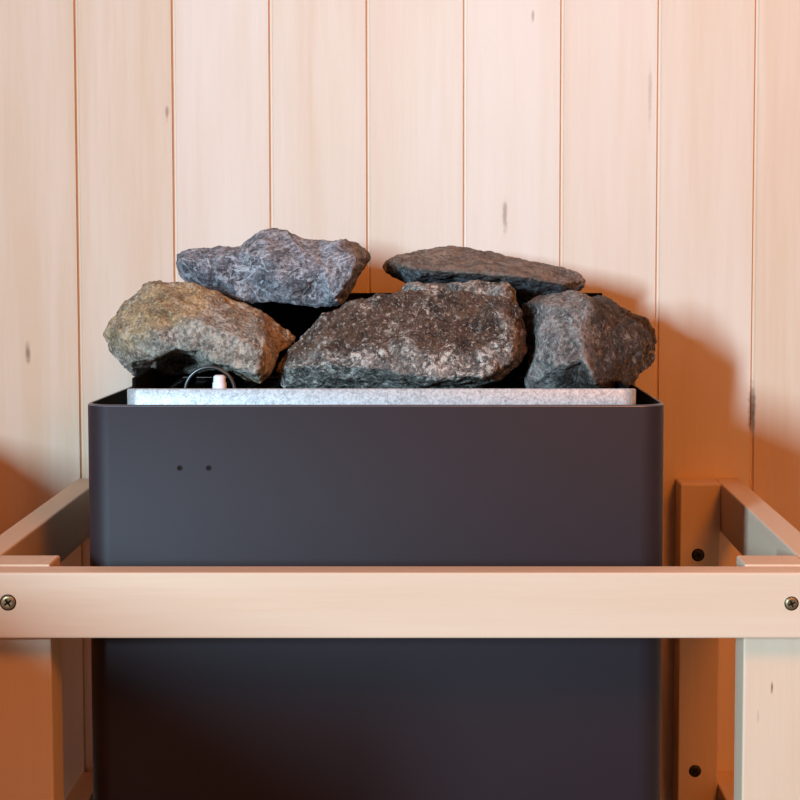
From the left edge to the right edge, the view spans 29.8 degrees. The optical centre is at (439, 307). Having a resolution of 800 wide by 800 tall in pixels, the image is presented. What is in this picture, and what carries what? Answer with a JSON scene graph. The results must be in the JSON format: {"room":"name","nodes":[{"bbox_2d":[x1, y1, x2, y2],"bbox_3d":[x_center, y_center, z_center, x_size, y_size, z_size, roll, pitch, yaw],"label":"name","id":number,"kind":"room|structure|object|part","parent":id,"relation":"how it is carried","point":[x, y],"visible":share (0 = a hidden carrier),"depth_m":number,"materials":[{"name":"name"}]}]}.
{"room":"spa","nodes":[
{"label":"spa","id":0,"kind":"room"},
{"bbox_2d":[0,0,799,799],"bbox_3d":[-0.300,-0.280,1.362,3.200,2.200,0.020,0,3,0],"label":"wall","id":1,"kind":"structure","parent":0,"point":[648,151],"depth_m":1.36,"materials":[{"name":"brown wood"}]},
{"bbox_3d":[-0.300,0.926,-0.153,3.240,0.030,3.186,0,3,0],"label":"floor","id":2,"kind":"structure","parent":0,"visible":0},
{"bbox_2d":[88,293,663,799],"bbox_3d":[-0.047,0.410,1.244,0.420,0.837,0.296,0,3,0],"label":"heater","id":3,"kind":"object","parent":2,"relation":"on","point":[217,467],"visible":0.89,"depth_m":1.09,"materials":[{"name":"grey metal"}]},
{"bbox_2d":[103,280,294,383],"bbox_3d":[-0.181,0.018,1.179,0.151,0.081,0.134,2,4,34],"label":"stone","id":4,"kind":"object","parent":3,"relation":"on","point":[171,328],"visible":0.98,"depth_m":1.14,"materials":[{"name":"stone"}]},
{"bbox_2d":[176,228,370,307],"bbox_3d":[-0.136,-0.036,1.257,0.156,0.063,0.176,0,3,0],"label":"stone","id":5,"kind":"object","parent":3,"relation":"on","point":[277,265],"visible":0.99,"depth_m":1.19,"materials":[{"name":"grey stone"}]},
{"bbox_3d":[-0.043,0.024,1.304,0.367,0.073,0.003,0,3,0],"label":"plate","id":6,"kind":"part","parent":3,"relation":"part of","materials":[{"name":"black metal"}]},
{"bbox_2d":[276,289,527,388],"bbox_3d":[-0.029,0.026,1.156,0.194,0.081,0.105,0,3,0],"label":"stone","id":7,"kind":"object","parent":3,"relation":"on","point":[409,339],"visible":0.98,"depth_m":1.13,"materials":[{"name":"grey stone"}]},
{"bbox_2d":[401,280,519,384],"bbox_3d":[0.018,0.021,1.240,0.101,0.092,0.108,0,3,0],"label":"stone","id":8,"kind":"object","parent":3,"relation":"on","point":[479,287],"visible":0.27,"depth_m":1.20,"materials":[{"name":"grey stone"}]},
{"bbox_2d":[383,245,585,300],"bbox_3d":[0.037,-0.029,1.264,0.148,0.047,0.149,-3,5,-43],"label":"stone","id":9,"kind":"object","parent":3,"relation":"on","point":[530,279],"visible":0.8,"depth_m":1.24,"materials":[{"name":"stone"}]},
{"bbox_2d":[521,290,654,388],"bbox_3d":[0.119,0.025,1.199,0.110,0.081,0.159,0,3,0],"label":"stone","id":10,"kind":"object","parent":3,"relation":"on","point":[574,339],"visible":0.98,"depth_m":1.15,"materials":[{"name":"grey stone"}]},
{"bbox_2d":[593,295,656,388],"bbox_3d":[0.150,0.029,1.276,0.065,0.082,0.070,0,3,0],"label":"stone","id":11,"kind":"object","parent":3,"relation":"on","point":[644,321],"visible":0.17,"depth_m":1.26,"materials":[{"name":"grey stone"}]},
{"bbox_2d":[0,478,799,799],"bbox_3d":[-0.029,0.498,1.213,0.607,0.663,0.366,0,3,0],"label":"guard rail","id":12,"kind":"object","parent":2,"relation":"on","point":[697,601],"visible":0.97,"depth_m":1.01,"materials":[{"name":"brown wood"}]},
{"bbox_3d":[-0.289,0.507,1.066,0.042,0.663,0.029,0,3,0],"label":"post","id":13,"kind":"part","parent":12,"relation":"part of","materials":[{"name":"brown wood"}]},
{"bbox_3d":[-0.321,0.189,1.206,0.022,0.044,0.345,0,3,0],"label":"rail","id":14,"kind":"part","parent":12,"relation":"part of","materials":[{"name":"brown wood"}]},
{"bbox_3d":[-0.321,0.463,1.222,0.022,0.044,0.345,0,3,0],"label":"rail","id":15,"kind":"part","parent":12,"relation":"part of","materials":[{"name":"brown wood"}]},
{"bbox_3d":[-0.029,0.201,1.024,0.607,0.045,0.020,0,3,0],"label":"rail","id":16,"kind":"part","parent":12,"relation":"part of","materials":[{"name":"brown wood"}]},
{"bbox_3d":[0.234,0.488,1.381,0.036,0.663,0.030,0,3,0],"label":"post","id":17,"kind":"part","parent":12,"relation":"part of","materials":[{"name":"brown wood"}]},
{"bbox_3d":[0.263,0.463,1.222,0.022,0.044,0.345,0,3,0],"label":"rail","id":18,"kind":"part","parent":12,"relation":"part of","materials":[{"name":"brown wood"}]},
{"bbox_3d":[0.263,0.189,1.206,0.022,0.044,0.345,0,3,0],"label":"rail","id":19,"kind":"part","parent":12,"relation":"part of","materials":[{"name":"brown wood"}]},
{"bbox_3d":[0.231,0.507,1.066,0.043,0.663,0.029,0,3,0],"label":"post","id":20,"kind":"part","parent":12,"relation":"part of","materials":[{"name":"brown wood"}]}
]}

